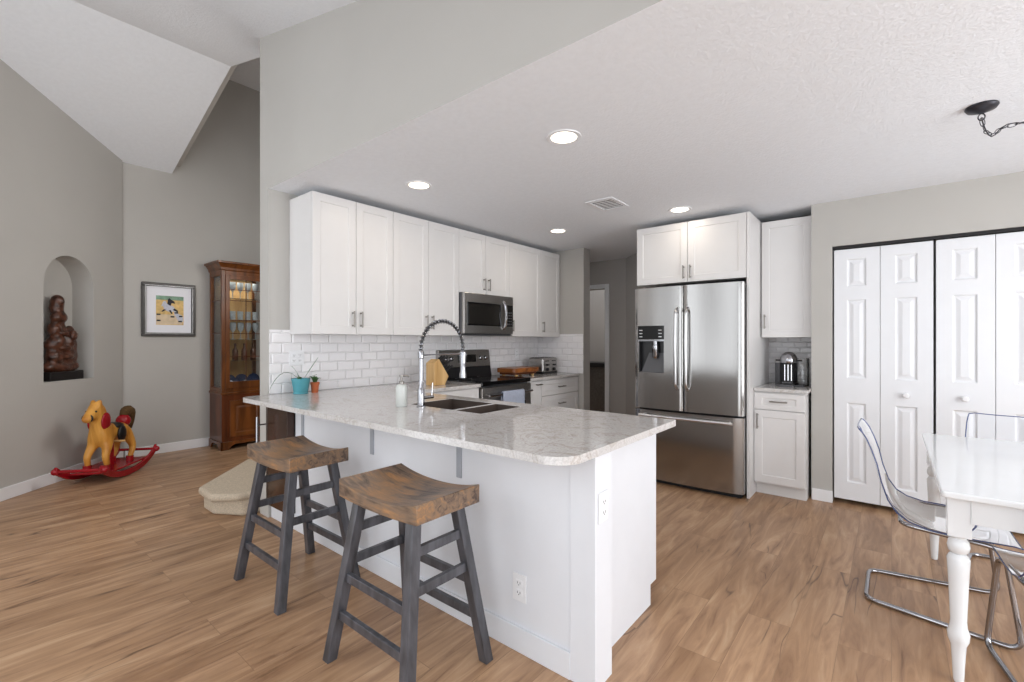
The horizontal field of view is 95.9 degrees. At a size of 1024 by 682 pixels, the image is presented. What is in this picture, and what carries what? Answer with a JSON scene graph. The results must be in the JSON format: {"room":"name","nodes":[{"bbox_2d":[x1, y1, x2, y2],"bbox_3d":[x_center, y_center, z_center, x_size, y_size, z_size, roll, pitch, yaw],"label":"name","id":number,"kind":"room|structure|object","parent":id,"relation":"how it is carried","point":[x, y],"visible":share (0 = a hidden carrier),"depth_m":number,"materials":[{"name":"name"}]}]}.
{"room":"kitchen","nodes":[
{"label":"kitchen","id":0,"kind":"room"},
{"bbox_2d":[0,59,121,488],"bbox_3d":[-4.321,-0.840,3.690,0.300,4.300,3.080,0,0,-6],"label":"wall","id":1,"kind":"structure","parent":0,"point":[61,187],"depth_m":4.25,"materials":[{"name":"grey paint"}]},
{"bbox_2d":[0,451,122,501],"bbox_3d":[-4.158,1.258,3.639,0.014,0.105,2.948,0,0,-6],"label":"baseboard","id":2,"kind":"structure","parent":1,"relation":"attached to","point":[8,492],"depth_m":4.06,"materials":[{"name":"white paint"}]},
{"bbox_2d":[43,295,83,381],"bbox_3d":[-4.338,-0.033,4.441,0.182,0.815,0.388,0,0,-6],"label":"sculpture","id":3,"kind":"object","parent":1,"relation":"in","point":[61,355],"visible":1,"depth_m":4.38,"materials":[{"name":"brown wood"}]},
{"bbox_2d":[0,0,230,173],"bbox_3d":[-4.417,-2.233,4.066,2.412,0.884,2.676,0,0,39],"label":"ceiling","id":4,"kind":"structure","parent":0,"point":[143,95],"depth_m":4.16,"materials":[{"name":"white paint"}]},
{"bbox_2d":[122,80,259,456],"bbox_3d":[-3.134,-1.040,6.677,0.120,4.700,4.060,0,0,39],"label":"wall","id":5,"kind":"structure","parent":0,"point":[207,210],"depth_m":5.59,"materials":[{"name":"grey paint"}]},
{"bbox_2d":[141,281,195,336],"bbox_3d":[-4.040,-0.366,5.448,0.038,0.622,0.525,0,0,39],"label":"framed picture","id":6,"kind":"object","parent":5,"relation":"attached to","point":[167,309],"visible":1,"depth_m":5.44,"materials":[{"name":"grey metal"}]},
{"bbox_2d":[156,295,183,324],"bbox_3d":[-4.039,-0.360,5.457,0.001,0.340,0.270,0,0,39],"label":"print","id":7,"kind":"object","parent":6,"relation":"attached to","point":[169,308],"depth_m":5.46},
{"bbox_2d":[125,437,216,456],"bbox_3d":[-3.083,1.258,6.634,0.014,0.105,3.860,0,0,39],"label":"baseboard","id":8,"kind":"structure","parent":5,"relation":"attached to","point":[189,444],"depth_m":5.50,"materials":[{"name":"white paint"}]},
{"bbox_2d":[176,64,237,166],"bbox_3d":[-3.128,-2.640,4.790,3.485,1.499,0.080,0,0,39],"label":"wall","id":9,"kind":"structure","parent":0,"point":[232,68],"depth_m":4.89,"materials":[{"name":"grey paint"}]},
{"bbox_2d":[210,38,259,65],"bbox_3d":[-2.277,-2.490,3.926,1.073,0.370,0.176,0,0,39],"label":"ceiling","id":10,"kind":"structure","parent":0,"point":[249,51],"depth_m":3.96,"materials":[{"name":"white paint"}]},
{"bbox_2d":[229,57,259,91],"bbox_3d":[-2.035,-3.420,6.121,3.485,0.100,3.524,0,0,39],"label":"ceiling","id":11,"kind":"structure","parent":0,"point":[247,74],"depth_m":5.84,"materials":[{"name":"white paint"}]},
{"bbox_2d":[260,35,537,517],"bbox_3d":[-0.684,-1.040,4.897,0.155,4.700,3.700,0,0,39],"label":"wall","id":12,"kind":"structure","parent":0,"point":[343,361],"depth_m":3.62,"materials":[{"name":"tile"}]},
{"bbox_2d":[289,350,303,365],"bbox_3d":[-1.665,0.130,3.574,0.008,0.116,0.116,0,0,39],"label":"wall outlet","id":13,"kind":"object","parent":12,"relation":"attached to","point":[296,357],"visible":1,"depth_m":3.57,"materials":[{"name":"white paint"}]},
{"bbox_2d":[290,191,392,334],"bbox_3d":[-1.336,-0.567,3.691,0.386,1.030,0.698,0,0,39],"label":"upper cabinet","id":14,"kind":"object","parent":12,"relation":"attached to","point":[341,250],"visible":1,"depth_m":3.51,"materials":[{"name":"white paint"}]},
{"bbox_2d":[393,212,458,335],"bbox_3d":[-0.873,-0.567,4.255,0.386,1.030,0.759,0,0,39],"label":"upper cabinet","id":15,"kind":"object","parent":12,"relation":"attached to","point":[425,253],"visible":0.84,"depth_m":4.11,"materials":[{"name":"white paint"}]},
{"bbox_2d":[459,229,508,296],"bbox_3d":[-0.390,-0.778,4.843,0.386,0.607,0.762,0,0,39],"label":"upper cabinet","id":16,"kind":"object","parent":12,"relation":"attached to","point":[483,260],"visible":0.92,"depth_m":4.71,"materials":[{"name":"white paint"}]},
{"bbox_2d":[459,292,512,335],"bbox_3d":[-0.355,-0.263,4.806,0.460,0.414,0.742,0,0,39],"label":"microwave","id":17,"kind":"object","parent":16,"relation":"attached to","point":[479,314],"visible":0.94,"depth_m":4.65,"materials":[{"name":"silver metal"}]},
{"bbox_2d":[493,242,540,336],"bbox_3d":[0.036,-0.567,5.361,0.386,1.030,0.578,0,0,39],"label":"upper cabinet","id":18,"kind":"object","parent":12,"relation":"attached to","point":[524,261],"visible":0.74,"depth_m":5.27,"materials":[{"name":"white paint"}]},
{"bbox_2d":[515,348,518,357],"bbox_3d":[0.058,0.150,5.672,0.008,0.116,0.072,0,0,39],"label":"wall outlet","id":19,"kind":"object","parent":12,"relation":"attached to","point":[516,349],"visible":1,"depth_m":5.68,"materials":[{"name":"white paint"}]},
{"bbox_2d":[541,250,559,336],"bbox_3d":[0.349,-0.567,5.742,0.386,1.030,0.405,0,0,39],"label":"upper cabinet","id":20,"kind":"object","parent":12,"relation":"attached to","point":[550,262],"visible":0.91,"depth_m":5.65,"materials":[{"name":"white paint"}]},
{"bbox_2d":[268,0,661,188],"bbox_3d":[0.776,-1.910,1.394,6.570,1.560,0.140,0,0,39],"label":"wall","id":21,"kind":"structure","parent":0,"point":[340,79],"depth_m":2.47,"materials":[{"name":"grey paint"}]},
{"bbox_2d":[0,441,1023,681],"bbox_3d":[0.821,1.370,4.308,10.200,0.120,9.500,0,0,39],"label":"floor","id":22,"kind":"structure","parent":0,"point":[129,578],"depth_m":2.31,"materials":[{"name":"brown wood"}]},
{"bbox_2d":[50,400,159,479],"bbox_3d":[-3.924,0.929,4.518,0.434,0.754,0.900,0,0,-12],"label":"rocking horse","id":23,"kind":"object","parent":22,"relation":"on","point":[105,434],"visible":1,"depth_m":4.35},
{"bbox_2d":[199,459,259,515],"bbox_3d":[-2.015,1.220,4.250,1.070,0.180,1.589,0,0,39],"label":"carpeted step","id":24,"kind":"structure","parent":22,"relation":"on","point":[228,493],"depth_m":3.52,"materials":[{"name":"beige carpet"}]},
{"bbox_2d":[204,260,259,450],"bbox_3d":[-3.419,0.179,5.811,0.460,2.262,0.650,0,0,39],"label":"curio cabinet","id":25,"kind":"object","parent":22,"relation":"on","point":[232,420],"visible":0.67,"depth_m":5.66,"materials":[{"name":"brown wood"}]},
{"bbox_2d":[230,322,235,338],"bbox_3d":[-3.466,-0.126,5.737,0.074,0.210,0.074,0,0,39],"label":"wine glass","id":26,"kind":"object","parent":25,"relation":"on","point":[232,324],"visible":0.98,"depth_m":5.71,"materials":[{"name":"clear glass"}]},
{"bbox_2d":[230,282,235,297],"bbox_3d":[-3.474,-0.625,5.743,0.074,0.210,0.074,0,0,39],"label":"wine glass","id":27,"kind":"object","parent":25,"relation":"on","point":[232,284],"visible":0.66,"depth_m":5.72,"materials":[{"name":"clear glass"}]},
{"bbox_2d":[230,311,235,319],"bbox_3d":[-3.474,-0.316,5.743,0.068,0.110,0.068,0,0,39],"label":"tumbler","id":28,"kind":"object","parent":25,"relation":"on","point":[232,313],"visible":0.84,"depth_m":5.72,"materials":[{"name":"clear glass"}]},
{"bbox_2d":[230,375,235,381],"bbox_3d":[-3.480,0.486,5.686,0.040,0.148,0.150,0,0,39],"label":"plate","id":29,"kind":"object","parent":25,"relation":"in","point":[232,378],"visible":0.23,"depth_m":5.72,"materials":[{"name":"blue ceramic"}]},
{"bbox_2d":[232,343,237,359],"bbox_3d":[-3.466,0.135,5.785,0.068,0.210,0.068,0,0,39],"label":"bottle","id":30,"kind":"object","parent":25,"relation":"on","point":[235,350],"visible":0.87,"depth_m":5.76,"materials":[{"name":"brown glass"}]},
{"bbox_2d":[237,311,242,319],"bbox_3d":[-3.418,-0.316,5.811,0.068,0.110,0.068,0,0,39],"label":"tumbler","id":31,"kind":"object","parent":25,"relation":"on","point":[239,313],"visible":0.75,"depth_m":5.79,"materials":[{"name":"clear glass"}]},
{"bbox_2d":[237,323,243,338],"bbox_3d":[-3.410,-0.126,5.805,0.074,0.210,0.074,0,0,39],"label":"wine glass","id":32,"kind":"object","parent":25,"relation":"on","point":[240,326],"visible":1,"depth_m":5.78,"materials":[{"name":"clear glass"}]},
{"bbox_2d":[237,283,243,298],"bbox_3d":[-3.418,-0.625,5.811,0.074,0.210,0.074,0,0,39],"label":"wine glass","id":33,"kind":"object","parent":25,"relation":"on","point":[240,286],"visible":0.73,"depth_m":5.79,"materials":[{"name":"clear glass"}]},
{"bbox_2d":[235,374,247,380],"bbox_3d":[-3.391,0.486,5.795,0.040,0.148,0.150,0,0,39],"label":"plate","id":34,"kind":"object","parent":25,"relation":"in","point":[241,377],"visible":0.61,"depth_m":5.80,"materials":[{"name":"blue ceramic"}]},
{"bbox_2d":[241,343,246,359],"bbox_3d":[-3.399,0.135,5.866,0.068,0.210,0.068,0,0,39],"label":"bottle","id":35,"kind":"object","parent":25,"relation":"on","point":[244,350],"visible":1,"depth_m":5.84,"materials":[{"name":"brown glass"}]},
{"bbox_2d":[230,359,257,360],"bbox_3d":[-3.444,0.243,5.832,0.366,0.006,0.438,0,0,39],"label":"shelf","id":36,"kind":"object","parent":25,"relation":"attached to","point":[230,359],"depth_m":5.83,"materials":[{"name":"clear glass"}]},
{"bbox_2d":[230,298,259,301],"bbox_3d":[-3.444,-0.517,5.832,0.366,0.006,0.438,0,0,39],"label":"shelf","id":37,"kind":"object","parent":25,"relation":"attached to","point":[239,300],"depth_m":5.86,"materials":[{"name":"clear glass"}]},
{"bbox_2d":[244,283,250,298],"bbox_3d":[-3.362,-0.625,5.879,0.074,0.210,0.074,0,0,39],"label":"wine glass","id":38,"kind":"object","parent":25,"relation":"on","point":[247,286],"visible":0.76,"depth_m":5.86,"materials":[{"name":"clear glass"}]},
{"bbox_2d":[245,323,250,338],"bbox_3d":[-3.355,-0.126,5.873,0.074,0.210,0.074,0,0,39],"label":"wine glass","id":39,"kind":"object","parent":25,"relation":"on","point":[247,325],"visible":1,"depth_m":5.85,"materials":[{"name":"clear glass"}]},
{"bbox_2d":[245,312,250,319],"bbox_3d":[-3.362,-0.316,5.879,0.068,0.110,0.068,0,0,39],"label":"tumbler","id":40,"kind":"object","parent":25,"relation":"on","point":[247,314],"visible":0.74,"depth_m":5.85,"materials":[{"name":"clear glass"}]},
{"bbox_2d":[250,343,255,359],"bbox_3d":[-3.333,0.135,5.947,0.068,0.210,0.068,0,0,39],"label":"bottle","id":41,"kind":"object","parent":25,"relation":"on","point":[253,350],"visible":1,"depth_m":5.92,"materials":[{"name":"brown glass"}]},
{"bbox_2d":[247,373,259,380],"bbox_3d":[-3.303,0.486,5.903,0.040,0.148,0.150,0,0,39],"label":"plate","id":42,"kind":"object","parent":25,"relation":"in","point":[253,376],"visible":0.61,"depth_m":5.91,"materials":[{"name":"blue ceramic"}]},
{"bbox_2d":[252,284,257,299],"bbox_3d":[-3.307,-0.625,5.947,0.074,0.210,0.074,0,0,39],"label":"wine glass","id":43,"kind":"object","parent":25,"relation":"on","point":[254,286],"visible":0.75,"depth_m":5.92,"materials":[{"name":"clear glass"}]},
{"bbox_2d":[252,312,257,319],"bbox_3d":[-3.307,-0.316,5.947,0.068,0.110,0.068,0,0,39],"label":"tumbler","id":44,"kind":"object","parent":25,"relation":"on","point":[254,314],"visible":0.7,"depth_m":5.92,"materials":[{"name":"clear glass"}]},
{"bbox_2d":[252,323,258,338],"bbox_3d":[-3.299,-0.126,5.941,0.074,0.210,0.074,0,0,39],"label":"wine glass","id":45,"kind":"object","parent":25,"relation":"on","point":[255,326],"visible":1,"depth_m":5.92,"materials":[{"name":"clear glass"}]},
{"bbox_2d":[256,407,294,511],"bbox_3d":[-1.660,0.828,3.324,0.345,0.755,0.219,0,0,39],"label":"beverage cooler","id":46,"kind":"object","parent":22,"relation":"on","point":[280,424],"visible":0.23,"depth_m":3.29,"materials":[{"name":"black glass"}]},
{"bbox_2d":[233,435,359,615],"bbox_3d":[-1.184,0.943,2.545,0.542,0.734,0.448,0,0,39],"label":"bar stool","id":47,"kind":"object","parent":22,"relation":"on","point":[293,456],"visible":0.99,"depth_m":2.50,"materials":[{"name":"brown wood"}]},
{"bbox_2d":[322,463,492,681],"bbox_3d":[-0.428,0.943,1.898,0.542,0.734,0.448,0,0,39],"label":"bar stool","id":48,"kind":"object","parent":22,"relation":"on","point":[402,494],"visible":1,"depth_m":1.85,"materials":[{"name":"brown wood"}]},
{"bbox_2d":[433,388,478,397],"bbox_3d":[-0.772,0.868,4.164,0.651,0.884,0.765,0,0,39],"label":"base cabinet","id":49,"kind":"object","parent":22,"relation":"on","point":[471,392],"visible":0.02,"depth_m":4.13,"materials":[{"name":"white paint"}]},
{"bbox_2d":[271,413,655,681],"bbox_3d":[-0.545,0.868,2.814,2.715,0.884,0.938,0,0,39],"label":"base cabinet","id":50,"kind":"object","parent":22,"relation":"on","point":[588,582],"visible":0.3,"depth_m":2.01,"materials":[{"name":"white paint"}]},
{"bbox_2d":[243,381,675,465],"bbox_3d":[-0.298,0.411,3.099,2.724,0.030,1.817,0,0,39],"label":"countertop","id":51,"kind":"structure","parent":50,"relation":"on","point":[539,434],"depth_m":2.30,"materials":[{"name":"stone"}]},
{"bbox_2d":[270,358,317,393],"bbox_3d":[-1.623,0.261,3.442,0.138,0.271,0.340,0,0,39],"label":"potted plant","id":52,"kind":"object","parent":51,"relation":"on","point":[300,385],"visible":1,"depth_m":3.44,"materials":[{"name":"green plant"}]},
{"bbox_2d":[310,376,319,392],"bbox_3d":[-1.517,0.331,3.555,0.084,0.131,0.084,0,0,-34],"label":"potted plant","id":53,"kind":"object","parent":51,"relation":"on","point":[314,385],"visible":0.98,"depth_m":3.53,"materials":[{"name":"green plant"}]},
{"bbox_2d":[396,375,409,406],"bbox_3d":[-0.666,0.301,2.792,0.074,0.191,0.068,0,0,39],"label":"soap dispenser","id":54,"kind":"object","parent":51,"relation":"on","point":[401,388],"visible":1,"depth_m":2.77,"materials":[{"name":"white plastic"}]},
{"bbox_2d":[396,384,406,406],"bbox_3d":[-0.668,0.328,2.794,0.068,0.137,0.068,0,0,39],"label":"bottle","id":55,"kind":"object","parent":54,"relation":"attached to","point":[401,389],"depth_m":2.77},
{"bbox_2d":[426,359,447,385],"bbox_3d":[-0.675,0.279,4.180,0.110,0.234,0.174,0,0,39],"label":"knife block","id":56,"kind":"object","parent":51,"relation":"on","point":[436,374],"visible":1,"depth_m":4.12,"materials":[{"name":"brown wood"}]},
{"bbox_2d":[416,319,466,407],"bbox_3d":[-0.434,0.129,2.899,0.054,0.535,0.403,0,0,39],"label":"faucet","id":57,"kind":"object","parent":51,"relation":"on","point":[421,397],"visible":1,"depth_m":2.81,"materials":[{"name":"silver metal"}]},
{"bbox_2d":[413,399,518,413],"bbox_3d":[-0.293,0.504,2.851,0.617,0.212,0.364,0,0,39],"label":"sink","id":58,"kind":"object","parent":51,"relation":"in","point":[451,404],"visible":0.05,"depth_m":3.04,"materials":[{"name":"silver metal"}]},
{"bbox_2d":[513,571,525,603],"bbox_3d":[0.031,1.040,1.948,0.072,0.116,0.008,0,0,39],"label":"wall outlet","id":59,"kind":"object","parent":50,"relation":"attached to","point":[519,580],"visible":1,"depth_m":1.94,"materials":[{"name":"white paint"}]},
{"bbox_2d":[516,579,521,587],"bbox_3d":[0.029,1.020,1.947,0.034,0.028,0.004,0,0,39],"label":"socket","id":60,"kind":"object","parent":59,"relation":"attached to","point":[518,581],"depth_m":1.95,"materials":[{"name":"white paint"}]},
{"bbox_2d":[516,588,521,596],"bbox_3d":[0.029,1.060,1.947,0.034,0.028,0.004,0,0,39],"label":"socket","id":61,"kind":"object","parent":59,"relation":"attached to","point":[518,590],"depth_m":1.95,"materials":[{"name":"white paint"}]},
{"bbox_2d":[598,489,607,524],"bbox_3d":[0.348,0.630,1.755,0.008,0.116,0.072,0,0,39],"label":"wall outlet","id":62,"kind":"object","parent":50,"relation":"attached to","point":[603,496],"visible":1,"depth_m":1.75,"materials":[{"name":"white paint"}]},
{"bbox_2d":[602,497,605,505],"bbox_3d":[0.349,0.610,1.754,0.004,0.028,0.034,0,0,39],"label":"socket","id":63,"kind":"object","parent":62,"relation":"attached to","point":[603,498],"depth_m":1.75,"materials":[{"name":"white paint"}]},
{"bbox_2d":[602,508,605,516],"bbox_3d":[0.349,0.650,1.754,0.004,0.028,0.034,0,0,39],"label":"socket","id":64,"kind":"object","parent":62,"relation":"attached to","point":[603,509],"depth_m":1.75,"materials":[{"name":"white paint"}]},
{"bbox_2d":[436,349,532,403],"bbox_3d":[-0.262,0.693,4.740,0.705,1.195,0.757,0,0,39],"label":"range","id":65,"kind":"object","parent":22,"relation":"on","point":[478,369],"visible":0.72,"depth_m":4.76,"materials":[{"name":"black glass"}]},
{"bbox_2d":[447,375,530,386],"bbox_3d":[-0.286,0.403,4.760,0.635,0.044,0.757,0,0,39],"label":"cooktop","id":66,"kind":"object","parent":65,"relation":"in","point":[485,380],"depth_m":4.63,"materials":[{"name":"black glass"}]},
{"bbox_2d":[501,389,524,402],"bbox_3d":[0.012,0.696,4.536,0.040,0.429,0.330,0,0,39],"label":"dish towel","id":67,"kind":"object","parent":65,"relation":"hanging from","point":[518,395],"visible":0.31,"depth_m":4.53,"materials":[{"name":"white fabric"}]},
{"bbox_2d":[527,380,542,404],"bbox_3d":[0.030,0.868,5.140,0.651,0.884,0.215,0,0,39],"label":"base cabinet","id":68,"kind":"object","parent":22,"relation":"on","point":[535,385],"visible":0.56,"depth_m":4.96,"materials":[{"name":"white paint"}]},
{"bbox_2d":[540,376,577,408],"bbox_3d":[0.342,0.868,5.520,0.651,0.884,0.765,0,0,39],"label":"base cabinet","id":69,"kind":"object","parent":22,"relation":"on","point":[558,392],"visible":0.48,"depth_m":5.34,"materials":[{"name":"white paint"}]},
{"bbox_2d":[499,372,579,380],"bbox_3d":[0.269,0.410,5.439,0.629,0.029,0.991,0,0,39],"label":"countertop","id":70,"kind":"structure","parent":69,"relation":"on","point":[536,377],"depth_m":5.30,"materials":[{"name":"stone"}]},
{"bbox_2d":[497,366,538,376],"bbox_3d":[0.071,0.348,5.286,0.260,0.095,0.470,0,0,39],"label":"cutting board","id":71,"kind":"object","parent":70,"relation":"on","point":[518,370],"visible":0.98,"depth_m":5.16,"materials":[{"name":"brown wood"}]},
{"bbox_2d":[529,357,556,373],"bbox_3d":[0.391,0.297,5.671,0.245,0.197,0.310,0,0,39],"label":"toaster","id":72,"kind":"object","parent":70,"relation":"on","point":[546,365],"visible":0.92,"depth_m":5.57,"materials":[{"name":"silver metal"}]},
{"bbox_2d":[590,361,604,411],"bbox_3d":[1.878,0.843,7.879,1.640,0.935,0.520,0,0,39],"label":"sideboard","id":73,"kind":"object","parent":22,"relation":"on","point":[597,369],"visible":0.02,"depth_m":7.92,"materials":[{"name":"wood"}]},
{"bbox_2d":[635,281,746,498],"bbox_3d":[1.751,0.410,4.354,0.948,1.800,0.898,0,0,39],"label":"refrigerator","id":74,"kind":"object","parent":22,"relation":"on","point":[691,340],"visible":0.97,"depth_m":3.99,"materials":[{"name":"silver metal"}]},
{"bbox_2d":[637,212,768,498],"bbox_3d":[1.824,0.117,4.434,0.990,2.385,0.821,0,0,39],"label":"surround","id":75,"kind":"object","parent":22,"relation":"on","point":[728,248],"visible":0.93,"depth_m":4.06,"materials":[{"name":"white paint"}]},
{"bbox_2d":[754,391,810,500],"bbox_3d":[2.395,0.868,4.053,0.372,0.884,0.656,0,0,39],"label":"base cabinet","id":76,"kind":"object","parent":22,"relation":"on","point":[782,421],"visible":0.97,"depth_m":3.84,"materials":[{"name":"white paint"}]},
{"bbox_2d":[754,382,810,393],"bbox_3d":[2.412,0.410,4.058,0.392,0.029,0.644,0,0,39],"label":"countertop","id":77,"kind":"structure","parent":76,"relation":"on","point":[768,387],"depth_m":3.85,"materials":[{"name":"stone"}]},
{"bbox_2d":[775,352,809,386],"bbox_3d":[2.447,0.245,4.055,0.264,0.302,0.234,0,0,39],"label":"coffee machine","id":78,"kind":"object","parent":77,"relation":"on","point":[786,371],"visible":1,"depth_m":4.04,"materials":[{"name":"black plastic"}]},
{"bbox_2d":[775,381,805,386],"bbox_3d":[2.441,0.375,4.058,0.220,0.042,0.230,0,0,39],"label":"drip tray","id":79,"kind":"object","parent":78,"relation":"on","point":[777,383],"depth_m":4.02,"materials":[{"name":"silver metal"}]},
{"bbox_2d":[857,418,1023,649],"bbox_3d":[2.099,0.874,2.326,0.574,0.869,0.586,0,0,39],"label":"acrylic chair","id":80,"kind":"object","parent":22,"relation":"on","point":[924,516],"visible":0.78,"depth_m":2.29,"materials":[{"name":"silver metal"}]},
{"bbox_2d":[922,433,1023,681],"bbox_3d":[2.468,0.939,1.988,1.000,0.742,1.435,0,0,39],"label":"dining table","id":81,"kind":"object","parent":22,"relation":"on","point":[981,481],"visible":0.9,"depth_m":1.77,"materials":[{"name":"white wood"}]},
{"bbox_2d":[965,412,1023,559],"bbox_3d":[2.797,0.874,2.516,0.586,0.869,0.574,0,0,39],"label":"acrylic chair","id":82,"kind":"object","parent":22,"relation":"on","point":[970,555],"visible":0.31,"depth_m":2.79,"materials":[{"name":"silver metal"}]},
{"bbox_2d":[984,546,1023,681],"bbox_3d":[2.079,0.874,1.586,0.586,0.869,0.574,0,0,39],"label":"acrylic chair","id":83,"kind":"object","parent":22,"relation":"on","point":[1013,561],"visible":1,"depth_m":1.91,"materials":[{"name":"silver metal"}]},
{"bbox_2d":[72,0,1023,262],"bbox_3d":[1.721,-1.903,3.504,7.788,1.545,9.600,0,0,39],"label":"ceiling","id":84,"kind":"structure","parent":0,"point":[771,110],"depth_m":2.50,"materials":[{"name":"white paint"}]},
{"bbox_2d":[405,180,431,189],"bbox_3d":[-0.674,-1.127,3.346,0.194,0.006,0.194,0,0,39],"label":"recessed light","id":85,"kind":"object","parent":84,"relation":"in","point":[415,184],"visible":1,"depth_m":3.34,"materials":[{"name":"white paint"}]},
{"bbox_2d":[549,228,567,233],"bbox_3d":[0.472,-1.127,4.737,0.194,0.006,0.194,0,0,39],"label":"recessed light","id":86,"kind":"object","parent":84,"relation":"in","point":[558,230],"visible":1,"depth_m":4.72,"materials":[{"name":"white paint"}]},
{"bbox_2d":[546,129,581,144],"bbox_3d":[0.288,-1.127,2.559,0.194,0.006,0.194,0,0,39],"label":"recessed light","id":87,"kind":"object","parent":84,"relation":"in","point":[561,136],"visible":1,"depth_m":2.55,"materials":[{"name":"white paint"}]},
{"bbox_2d":[585,197,628,210],"bbox_3d":[0.785,-1.126,3.807,0.240,0.008,0.310,0,0,39],"label":"ceiling vent","id":88,"kind":"object","parent":84,"relation":"in","point":[609,203],"visible":1,"depth_m":3.80,"materials":[{"name":"white metal"}]},
{"bbox_2d":[668,206,691,212],"bbox_3d":[1.441,-1.127,3.967,0.194,0.006,0.194,0,0,39],"label":"recessed light","id":89,"kind":"object","parent":84,"relation":"in","point":[680,209],"visible":1,"depth_m":3.96,"materials":[{"name":"white paint"}]},
{"bbox_2d":[964,100,1023,136],"bbox_3d":[2.502,-1.066,2.194,0.610,0.127,0.151,0,0,10],"label":"pendant canopy","id":90,"kind":"object","parent":84,"relation":"hanging from","point":[982,107],"visible":1,"depth_m":2.22,"materials":[{"name":"metal"}]},
{"bbox_2d":[538,248,589,409],"bbox_3d":[0.648,0.090,5.874,0.685,2.440,0.160,0,0,39],"label":"wall","id":91,"kind":"structure","parent":0,"point":[574,263],"depth_m":5.69,"materials":[{"name":"grey paint"}]},
{"bbox_2d":[590,290,604,361],"bbox_3d":[2.306,0.090,8.006,2.800,2.440,0.100,0,0,39],"label":"wall","id":92,"kind":"structure","parent":0,"point":[597,297],"depth_m":8.54,"materials":[{"name":"paint"}]},
{"bbox_2d":[590,253,643,414],"bbox_3d":[1.201,0.090,6.481,0.655,2.440,2.828,0,0,-34],"label":"wall","id":93,"kind":"structure","parent":0,"point":[620,274],"depth_m":6.36,"materials":[{"name":"paint"}]},
{"bbox_2d":[590,284,608,411],"bbox_3d":[1.008,0.255,6.739,0.902,2.110,0.025,0,0,39],"label":"door frame","id":94,"kind":"structure","parent":93,"relation":"in","point":[600,286],"depth_m":6.46,"materials":[{"name":"white paint"}]},
{"bbox_2d":[811,171,1023,498],"bbox_3d":[3.911,0.090,2.961,3.314,2.440,0.459,0,0,39],"label":"wall","id":95,"kind":"structure","parent":0,"point":[993,202],"depth_m":3.62,"materials":[{"name":"grey paint"}]},
{"bbox_2d":[812,488,832,502],"bbox_3d":[2.539,1.262,3.782,0.142,0.095,0.014,0,0,39],"label":"baseboard","id":96,"kind":"structure","parent":95,"relation":"attached to","point":[817,494],"depth_m":3.77,"materials":[{"name":"white paint"}]},
{"bbox_2d":[834,241,932,506],"bbox_3d":[2.850,0.268,3.567,0.597,2.005,0.071,0,0,39],"label":"door","id":97,"kind":"structure","parent":95,"relation":"in","point":[883,295],"depth_m":3.56,"materials":[{"name":"white paint"}]},
{"bbox_2d":[833,227,1023,249],"bbox_3d":[3.098,-0.753,3.375,1.243,0.022,0.043,0,0,39],"label":"trim","id":98,"kind":"structure","parent":95,"relation":"attached to","point":[1015,229],"depth_m":3.38,"materials":[{"name":"black metal"}]},
{"bbox_2d":[936,231,1023,504],"bbox_3d":[3.328,0.268,3.175,0.609,2.005,0.071,0,0,39],"label":"door","id":99,"kind":"structure","parent":95,"relation":"in","point":[980,279],"depth_m":3.22,"materials":[{"name":"white paint"}]},
{"bbox_3d":[2.226,0.090,4.707,1.506,2.440,0.100,0,0,39],"label":"wall","id":100,"kind":"structure","parent":0,"visible":0},
{"bbox_2d":[762,216,810,337],"bbox_3d":[2.488,-0.546,4.148,0.384,1.028,0.401,0,0,39],"label":"upper cabinet","id":101,"kind":"object","parent":100,"relation":"attached to","point":[786,243],"visible":0.86,"depth_m":4.02,"materials":[{"name":"white paint"}]},
{"bbox_2d":[769,231,1021,433],"bbox_3d":[3.925,0.090,3.305,3.730,2.440,0.110,0,0,39],"label":"wall","id":102,"kind":"structure","parent":100,"relation":"attached to","point":[801,347],"depth_m":4.25,"materials":[{"name":"tile"}]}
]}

